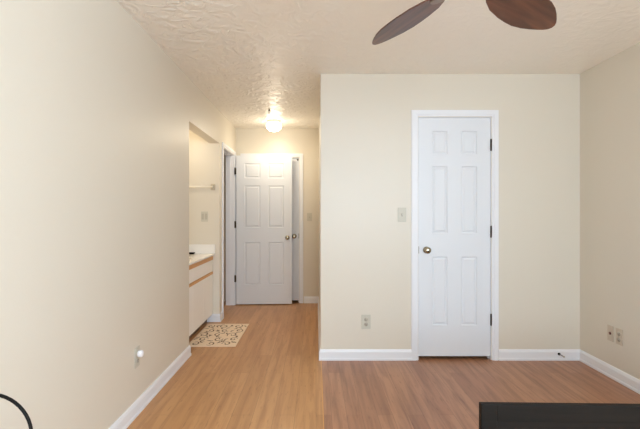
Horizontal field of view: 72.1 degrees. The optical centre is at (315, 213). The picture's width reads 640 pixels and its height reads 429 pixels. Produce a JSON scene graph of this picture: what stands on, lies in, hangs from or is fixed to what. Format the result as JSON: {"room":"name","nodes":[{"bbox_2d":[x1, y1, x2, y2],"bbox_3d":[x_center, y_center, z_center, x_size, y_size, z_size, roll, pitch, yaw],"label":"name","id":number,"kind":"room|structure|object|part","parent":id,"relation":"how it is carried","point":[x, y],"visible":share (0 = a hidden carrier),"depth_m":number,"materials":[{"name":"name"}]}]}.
{"room":"bedroom","nodes":[
{"label":"bedroom","id":0,"kind":"room"},
{"bbox_2d":[0,0,235,428],"bbox_3d":[-1.173,0.025,2.284,0.115,2.440,7.969,0,0,0],"label":"wall","id":1,"kind":"structure","parent":0,"point":[96,118],"depth_m":2.18,"materials":[{"name":"beige paint"}]},
{"bbox_2d":[135,345,139,368],"bbox_3d":[-1.110,0.888,2.735,0.009,0.126,0.072,0,0,0],"label":"wall outlet","id":2,"kind":"object","parent":1,"relation":"attached to","point":[137,359],"visible":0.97,"depth_m":2.73,"materials":[{"name":"beige plastic"}]},
{"bbox_2d":[137,350,143,356],"bbox_3d":[-1.090,0.868,2.735,0.030,0.042,0.042,0,0,0],"label":"plug adapter","id":3,"kind":"object","parent":2,"relation":"attached to","point":[140,353],"visible":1,"depth_m":2.72,"materials":[{"name":"white plastic"}]},
{"bbox_2d":[109,345,190,428],"bbox_3d":[-1.132,1.199,1.091,0.066,0.092,5.582,0,0,0],"label":"baseboard","id":4,"kind":"structure","parent":1,"relation":"attached to","point":[137,407],"depth_m":2.92,"materials":[{"name":"white paint"}]},
{"bbox_2d":[207,311,222,321],"bbox_3d":[-1.177,1.199,5.145,0.156,0.092,0.148,0,0,0],"label":"baseboard","id":5,"kind":"structure","parent":1,"relation":"attached to","point":[214,317],"depth_m":5.07,"materials":[{"name":"white paint"}]},
{"bbox_2d":[222,142,235,318],"bbox_3d":[-1.165,0.195,5.640,0.130,2.101,0.842,0,0,0],"label":"trim","id":6,"kind":"structure","parent":1,"relation":"attached to","point":[230,157],"depth_m":6.00,"materials":[{"name":"white paint"}]},
{"bbox_2d":[189,130,209,243],"bbox_3d":[-1.532,0.025,4.476,0.605,2.440,1.451,0,0,0],"label":"wall","id":7,"kind":"structure","parent":0,"point":[199,149],"depth_m":5.09,"materials":[{"name":"beige paint"}]},
{"bbox_2d":[189,184,214,189],"bbox_3d":[-1.420,-0.312,5.055,0.512,0.072,0.062,0,0,0],"label":"towel bar","id":8,"kind":"object","parent":7,"relation":"attached to","point":[212,186],"visible":0.5,"depth_m":5.03,"materials":[{"name":"beige"}]},
{"bbox_2d":[201,211,207,221],"bbox_3d":[-1.288,0.029,5.082,0.080,0.116,0.008,0,0,0],"label":"wall switch","id":9,"kind":"object","parent":7,"relation":"attached to","point":[204,214],"visible":1,"depth_m":5.08,"materials":[{"name":"beige plastic"}]},
{"bbox_2d":[224,155,225,300],"bbox_3d":[-1.865,0.025,5.761,1.270,2.440,1.117,0,0,0],"label":"wall","id":10,"kind":"structure","parent":0,"point":[224,155],"depth_m":6.27,"materials":[{"name":"beige paint"}]},
{"bbox_2d":[236,129,318,302],"bbox_3d":[-0.537,0.025,6.212,1.155,2.440,0.115,0,0,0],"label":"wall","id":11,"kind":"structure","parent":0,"point":[305,141],"depth_m":6.15,"materials":[{"name":"beige paint"}]},
{"bbox_2d":[234,155,291,303],"bbox_3d":[-0.723,0.217,6.037,0.783,2.030,0.173,0,0,-3],"label":"door","id":12,"kind":"structure","parent":11,"relation":"in","point":[263,223],"depth_m":6.02,"materials":[{"name":"white paint"}]},
{"bbox_2d":[240,153,302,302],"bbox_3d":[-0.617,0.200,6.204,0.878,2.090,0.130,0,0,0],"label":"trim","id":13,"kind":"structure","parent":11,"relation":"attached to","point":[300,155],"depth_m":6.14,"materials":[{"name":"white paint"}]},
{"bbox_2d":[292,158,298,299],"bbox_3d":[-0.616,0.215,6.155,0.758,1.994,0.104,0,0,0],"label":"door","id":14,"kind":"structure","parent":11,"relation":"in","point":[295,161],"depth_m":6.17,"materials":[{"name":"white paint"}]},
{"bbox_2d":[307,213,311,220],"bbox_3d":[-0.091,0.042,6.146,0.070,0.112,0.015,0,0,0],"label":"light switch","id":15,"kind":"object","parent":11,"relation":"attached to","point":[309,215],"visible":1,"depth_m":6.15,"materials":[{"name":"beige plastic"}]},
{"bbox_2d":[304,296,318,302],"bbox_3d":[-0.064,1.199,6.146,0.208,0.092,0.016,0,0,0],"label":"baseboard","id":16,"kind":"structure","parent":11,"relation":"attached to","point":[307,299],"depth_m":6.14,"materials":[{"name":"white paint"}]},
{"bbox_2d":[319,80,320,343],"bbox_3d":[0.098,0.025,5.067,0.115,2.440,2.403,0,0,0],"label":"wall","id":17,"kind":"structure","parent":0,"point":[320,80],"depth_m":3.91,"materials":[{"name":"beige paint"}]},
{"bbox_2d":[318,297,320,350],"bbox_3d":[0.032,1.199,4.944,0.016,0.092,2.419,0,0,0],"label":"baseboard","id":18,"kind":"structure","parent":17,"relation":"attached to","point":[318,297],"depth_m":4.59,"materials":[{"name":"white paint"}]},
{"bbox_2d":[117,0,639,128],"bbox_3d":[-0.117,-1.225,2.692,4.965,0.060,9.015,0,0,0],"label":"ceiling","id":19,"kind":"structure","parent":0,"point":[248,58],"depth_m":3.10,"materials":[{"name":"white paint"}]},
{"bbox_2d":[266,120,281,131],"bbox_3d":[-0.540,-1.127,5.650,0.200,0.137,0.200,0,0,0],"label":"ceiling light","id":20,"kind":"object","parent":19,"relation":"attached to","point":[272,125],"visible":1,"depth_m":5.58,"materials":[{"name":"white glass"}]},
{"bbox_2d":[372,0,556,44],"bbox_3d":[0.477,-0.989,1.503,1.220,0.412,1.255,0,0,0],"label":"ceiling fan","id":21,"kind":"object","parent":19,"relation":"hanging from","point":[524,14],"visible":1,"depth_m":1.81,"materials":[{"name":"brown wood"}]},
{"bbox_3d":[0.377,-0.821,1.897,0.172,0.006,0.501,-14,5,-21],"label":"blade","id":22,"kind":"part","parent":21,"relation":"part of","materials":[{"name":"brown wood"}]},
{"bbox_3d":[0.844,-0.821,1.776,0.501,0.006,0.172,0,-13,-40],"label":"blade","id":23,"kind":"part","parent":21,"relation":"part of","materials":[{"name":"brown wood"}]},
{"bbox_2d":[127,300,639,428],"bbox_3d":[-0.117,1.275,2.692,4.965,0.060,9.015,0,0,0],"label":"floor","id":24,"kind":"structure","parent":0,"point":[271,379],"depth_m":3.18,"materials":[{"name":"laminate"}]},
{"bbox_2d":[0,394,32,428],"bbox_3d":[-0.889,0.866,1.200,0.236,0.758,0.240,0,0,0],"label":"stand","id":25,"kind":"object","parent":24,"relation":"on","point":[3,396],"visible":1,"depth_m":1.20,"materials":[{"name":"black metal"}]},
{"bbox_2d":[189,256,212,338],"bbox_3d":[-1.452,0.860,4.476,0.527,0.771,1.213,0,0,0],"label":"vanity cabinet","id":26,"kind":"object","parent":24,"relation":"on","point":[200,273],"visible":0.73,"depth_m":4.54,"materials":[{"name":"white laminate"}]},
{"bbox_3d":[-1.202,0.594,4.068,0.018,0.131,0.393,0,0,0],"label":"drawer","id":27,"kind":"part","parent":26,"relation":"part of","materials":[{"name":"white laminate"}]},
{"bbox_3d":[-1.202,0.923,4.068,0.018,0.460,0.393,0,0,0],"label":"door","id":28,"kind":"part","parent":26,"relation":"part of","materials":[{"name":"white laminate"}]},
{"bbox_3d":[-1.202,0.594,4.466,0.018,0.131,0.397,0,0,0],"label":"drawer","id":29,"kind":"part","parent":26,"relation":"part of","materials":[{"name":"white laminate"}]},
{"bbox_3d":[-1.202,0.923,4.466,0.018,0.460,0.397,0,0,0],"label":"door","id":30,"kind":"part","parent":26,"relation":"part of","materials":[{"name":"white laminate"}]},
{"bbox_3d":[-1.200,0.678,4.466,0.022,0.027,0.397,0,0,0],"label":"finger pull","id":31,"kind":"part","parent":26,"relation":"part of","materials":[{"name":"brown wood"}]},
{"bbox_3d":[-1.200,0.501,4.476,0.022,0.051,1.213,0,0,0],"label":"oak rail","id":32,"kind":"part","parent":26,"relation":"part of","materials":[{"name":"brown wood"}]},
{"bbox_2d":[189,244,214,264],"bbox_3d":[-1.440,0.463,4.478,0.556,0.225,1.215,0,0,0],"label":"countertop","id":33,"kind":"structure","parent":26,"relation":"on","point":[202,251],"depth_m":5.07,"materials":[{"name":"white stone"}]},
{"bbox_3d":[-1.202,0.594,4.875,0.018,0.131,0.414,0,0,0],"label":"drawer","id":34,"kind":"part","parent":26,"relation":"part of","materials":[{"name":"white laminate"}]},
{"bbox_3d":[-1.202,0.923,4.875,0.018,0.460,0.414,0,0,0],"label":"door","id":35,"kind":"part","parent":26,"relation":"part of","materials":[{"name":"white laminate"}]},
{"bbox_2d":[189,324,248,346],"bbox_3d":[-0.985,1.240,4.538,0.464,0.009,0.836,0,0,0],"label":"bath mat","id":36,"kind":"object","parent":24,"relation":"on","point":[211,335],"visible":0.99,"depth_m":4.47,"materials":[{"name":"brown fabric"}]},
{"bbox_2d":[321,361,323,428],"bbox_3d":[0.045,1.249,1.026,0.006,0.011,5.451,0,0,0],"label":"transition strip","id":37,"kind":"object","parent":24,"relation":"on","point":[321,361],"depth_m":2.99,"materials":[{"name":"brown wood"}]},
{"bbox_2d":[479,402,639,428],"bbox_3d":[1.288,0.947,0.471,1.504,0.596,2.061,0,0,2],"label":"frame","id":38,"kind":"object","parent":24,"relation":"on","point":[492,415],"visible":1,"depth_m":1.50,"materials":[{"name":"black wood"}]},
{"bbox_3d":[1.314,0.885,1.490,1.394,0.359,0.008,0,0,2],"label":"panel","id":39,"kind":"part","parent":38,"relation":"part of","materials":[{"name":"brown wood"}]},
{"bbox_2d":[321,74,579,359],"bbox_3d":[1.202,0.025,3.808,2.325,2.440,0.115,0,0,0],"label":"wall","id":40,"kind":"structure","parent":0,"point":[366,118],"depth_m":3.75,"materials":[{"name":"beige paint"}]},
{"bbox_2d":[361,315,370,328],"bbox_3d":[0.426,0.918,3.746,0.078,0.122,0.009,0,0,0],"label":"wall outlet","id":41,"kind":"object","parent":40,"relation":"attached to","point":[365,319],"visible":1,"depth_m":3.75,"materials":[{"name":"beige plastic"}]},
{"bbox_2d":[398,208,405,221],"bbox_3d":[0.732,0.007,3.743,0.070,0.120,0.015,0,0,0],"label":"light switch","id":42,"kind":"object","parent":40,"relation":"attached to","point":[401,211],"visible":1,"depth_m":3.75,"materials":[{"name":"beige plastic"}]},
{"bbox_2d":[319,349,579,360],"bbox_3d":[1.137,1.199,3.743,2.226,0.092,0.016,0,0,0],"label":"baseboard","id":43,"kind":"structure","parent":40,"relation":"attached to","point":[324,354],"depth_m":3.74,"materials":[{"name":"white paint"}]},
{"bbox_2d":[411,110,498,360],"bbox_3d":[1.183,0.180,3.800,0.741,2.130,0.131,0,0,0],"label":"trim","id":44,"kind":"structure","parent":40,"relation":"attached to","point":[415,114],"depth_m":3.73,"materials":[{"name":"white paint"}]},
{"bbox_2d":[419,118,491,355],"bbox_3d":[1.184,0.196,3.740,0.628,2.034,0.104,0,0,0],"label":"door","id":45,"kind":"structure","parent":40,"relation":"in","point":[455,230],"depth_m":3.76,"materials":[{"name":"white paint"}]},
{"bbox_3d":[0.943,0.307,3.723,0.059,0.059,0.069,0,0,0],"label":"knob","id":46,"kind":"part","parent":45,"relation":"part of","materials":[{"name":"gold metal"}]},
{"bbox_2d":[580,42,639,379],"bbox_3d":[2.308,0.025,1.026,0.115,2.440,5.451,0,0,0],"label":"wall","id":47,"kind":"structure","parent":0,"point":[610,89],"depth_m":3.36,"materials":[{"name":"beige paint"}]},
{"bbox_2d":[579,350,639,393],"bbox_3d":[2.242,1.199,1.026,0.016,0.092,5.451,0,0,0],"label":"baseboard","id":48,"kind":"structure","parent":47,"relation":"attached to","point":[612,372],"depth_m":3.34,"materials":[{"name":"white paint"}]},
{"bbox_2d":[607,324,613,341],"bbox_3d":[2.245,0.909,3.356,0.009,0.118,0.070,0,0,0],"label":"wall outlet","id":49,"kind":"object","parent":47,"relation":"attached to","point":[610,329],"visible":1,"depth_m":3.35,"materials":[{"name":"beige plastic"}]},
{"bbox_2d":[616,328,622,345],"bbox_3d":[2.245,0.909,3.259,0.009,0.118,0.070,0,0,0],"label":"wall outlet","id":50,"kind":"object","parent":47,"relation":"attached to","point":[619,333],"visible":1,"depth_m":3.25,"materials":[{"name":"beige plastic"}]}
]}

